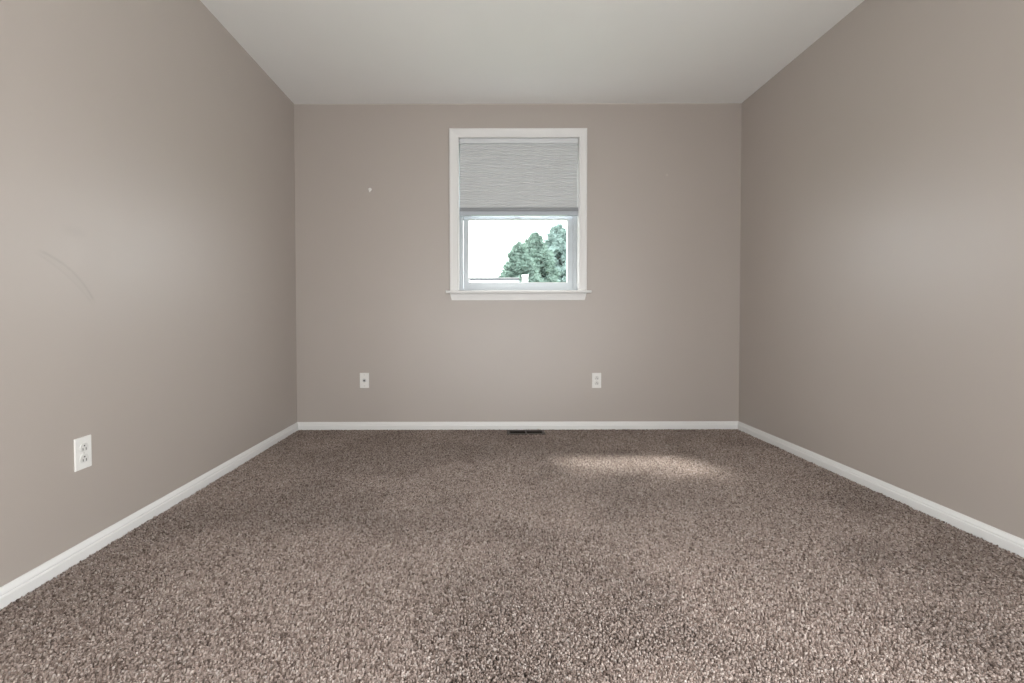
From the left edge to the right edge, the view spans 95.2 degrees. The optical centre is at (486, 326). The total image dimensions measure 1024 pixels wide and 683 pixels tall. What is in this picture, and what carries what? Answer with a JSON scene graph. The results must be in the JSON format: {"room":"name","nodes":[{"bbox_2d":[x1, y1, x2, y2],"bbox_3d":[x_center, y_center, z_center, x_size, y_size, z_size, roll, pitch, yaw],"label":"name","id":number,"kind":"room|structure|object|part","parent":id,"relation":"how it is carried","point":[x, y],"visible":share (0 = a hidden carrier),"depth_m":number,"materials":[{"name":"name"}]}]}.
{"room":"empty bedroom","nodes":[
{"label":"empty bedroom","id":0,"kind":"room"},
{"bbox_2d":[0,0,296,586],"bbox_3d":[-1.517,-0.367,1.326,0.165,2.790,4.366,0,1,0],"label":"wall","id":1,"kind":"structure","parent":0,"point":[148,257],"depth_m":1.89,"materials":[{"name":"beige paint"}]},
{"bbox_2d":[74,435,91,471],"bbox_3d":[-1.429,0.449,1.655,0.009,0.114,0.068,0,1,0],"label":"wall outlet","id":2,"kind":"object","parent":1,"relation":"attached to","point":[82,450],"visible":1,"depth_m":1.65,"materials":[{"name":"white plastic"}]},
{"bbox_2d":[79,443,87,451],"bbox_3d":[-1.427,0.429,1.655,0.003,0.028,0.034,0,1,0],"label":"receptacle","id":3,"kind":"object","parent":2,"relation":"attached to","point":[83,447],"depth_m":1.65,"materials":[{"name":"white plastic"}]},
{"bbox_2d":[80,454,88,462],"bbox_3d":[-1.427,0.468,1.655,0.003,0.028,0.034,0,1,0],"label":"receptacle","id":4,"kind":"object","parent":2,"relation":"attached to","point":[84,458],"depth_m":1.65,"materials":[{"name":"white plastic"}]},
{"bbox_2d":[0,422,297,609],"bbox_3d":[-1.425,0.805,1.350,0.015,0.072,4.366,0,1,0],"label":"baseboard","id":5,"kind":"structure","parent":1,"relation":"attached to","point":[10,592],"depth_m":1.80,"materials":[{"name":"white paint"}]},
{"bbox_2d":[294,103,741,421],"bbox_3d":[0.234,-0.418,3.591,3.669,2.790,0.165,0,1,0],"label":"wall","id":6,"kind":"structure","parent":0,"point":[659,321],"depth_m":3.51,"materials":[{"name":"beige paint"}]},
{"bbox_2d":[360,373,368,387],"bbox_3d":[-0.922,0.409,3.517,0.068,0.114,0.018,0,1,0],"label":"cable plate","id":7,"kind":"object","parent":6,"relation":"attached to","point":[364,377],"visible":1,"depth_m":3.52,"materials":[{"name":"white plastic"}]},
{"bbox_2d":[298,421,737,429],"bbox_3d":[0.237,0.757,3.525,3.339,0.072,0.015,0,1,0],"label":"baseboard","id":8,"kind":"structure","parent":6,"relation":"attached to","point":[570,425],"depth_m":3.52,"materials":[{"name":"white paint"}]},
{"bbox_2d":[446,128,591,299],"bbox_3d":[0.237,-0.837,3.562,1.087,1.279,0.196,0,1,0],"label":"window","id":9,"kind":"structure","parent":6,"relation":"in","point":[575,288],"depth_m":3.50,"materials":[{"name":"white paint"}]},
{"bbox_3d":[0.240,-0.840,3.608,0.897,1.140,0.102,0,1,0],"label":"frame","id":10,"kind":"part","parent":9,"relation":"part of","materials":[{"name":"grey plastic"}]},
{"bbox_2d":[459,138,577,215],"bbox_3d":[0.241,-1.120,3.521,0.890,0.575,0.044,0,1,0],"label":"window shade","id":11,"kind":"object","parent":9,"relation":"attached to","point":[499,176],"visible":1,"depth_m":3.51,"materials":[{"name":"white fabric"}]},
{"bbox_3d":[0.241,-1.390,3.517,0.890,0.035,0.042,0,1,0],"label":"head rail","id":12,"kind":"part","parent":11,"relation":"part of","materials":[{"name":"white plastic"}]},
{"bbox_3d":[0.242,-0.879,3.520,0.886,0.028,0.032,0,1,0],"label":"rail","id":13,"kind":"part","parent":11,"relation":"part of","materials":[{"name":"grey plastic"}]},
{"bbox_3d":[0.241,-0.573,3.591,0.836,0.564,0.036,0,1,0],"label":"sash","id":14,"kind":"part","parent":9,"relation":"part of","materials":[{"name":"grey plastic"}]},
{"bbox_2d":[592,373,600,387],"bbox_3d":[0.829,0.409,3.521,0.068,0.114,0.009,0,1,0],"label":"wall outlet","id":15,"kind":"object","parent":6,"relation":"attached to","point":[596,377],"visible":1,"depth_m":3.52,"materials":[{"name":"white plastic"}]},
{"bbox_2d":[200,0,863,103],"bbox_3d":[0.232,-1.690,1.298,3.339,0.150,4.366,0,1,0],"label":"ceiling","id":16,"kind":"structure","parent":0,"point":[314,51],"depth_m":2.73,"materials":[{"name":"white paint"}]},
{"bbox_2d":[739,0,1023,538],"bbox_3d":[1.987,-0.374,1.326,0.165,2.790,4.366,0,1,0],"label":"wall","id":17,"kind":"structure","parent":0,"point":[882,232],"depth_m":2.17,"materials":[{"name":"beige paint"}]},
{"bbox_2d":[738,421,1023,557],"bbox_3d":[1.899,0.799,1.350,0.015,0.072,4.366,0,1,0],"label":"baseboard","id":18,"kind":"structure","parent":17,"relation":"attached to","point":[1004,540],"depth_m":2.11,"materials":[{"name":"white paint"}]},
{"bbox_3d":[0.237,0.931,1.353,3.339,0.186,4.366,0,1,0],"label":"floor","id":19,"kind":"structure","parent":0,"visible":0},
{"bbox_2d":[0,429,1023,682],"bbox_3d":[0.237,0.826,1.343,3.308,0.023,4.351,0,1,0],"label":"carpet","id":20,"kind":"object","parent":19,"relation":"on","point":[742,542],"visible":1,"depth_m":1.54,"materials":[{"name":"brown carpet"}]},
{"bbox_2d":[507,430,545,434],"bbox_3d":[0.289,0.828,3.433,0.275,0.106,0.126,0,1,0],"label":"floor vent","id":21,"kind":"object","parent":19,"relation":"in","point":[511,432],"visible":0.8,"depth_m":3.45,"materials":[{"name":"brown metal"}]},
{"label":"outside","id":22,"kind":"structure","parent":0,"visible":0},
{"bbox_3d":[0.005,2.455,62.423,120.000,0.200,115.284,0,1,0],"label":"ground","id":23,"kind":"structure","parent":22,"visible":0},
{"bbox_2d":[469,275,528,282],"bbox_3d":[-3.350,-0.075,29.505,11.900,6.240,9.000,0,1,0],"label":"house","id":24,"kind":"structure","parent":23,"relation":"on","point":[524,277],"depth_m":29.21,"materials":[{"name":"grey"}]},
{"bbox_2d":[497,239,544,281],"bbox_3d":[2.720,-2.121,37.842,7.530,9.961,7.183,0,1,-11],"label":"conifer tree","id":25,"kind":"object","parent":23,"relation":"on","point":[519,263],"visible":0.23,"depth_m":37.13,"materials":[{"name":"green plant"}]},
{"bbox_2d":[523,230,560,281],"bbox_3d":[4.753,-3.456,46.326,7.836,12.271,8.302,0,1,27],"label":"conifer tree","id":26,"kind":"object","parent":23,"relation":"on","point":[543,257],"visible":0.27,"depth_m":45.28,"materials":[{"name":"green plant"}]},
{"bbox_2d":[543,222,566,281],"bbox_3d":[9.375,-5.520,59.763,11.962,15.821,11.574,-1,1,-20],"label":"conifer tree","id":27,"kind":"object","parent":23,"relation":"on","point":[556,241],"visible":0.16,"depth_m":58.23,"materials":[{"name":"green plant"}]}
]}

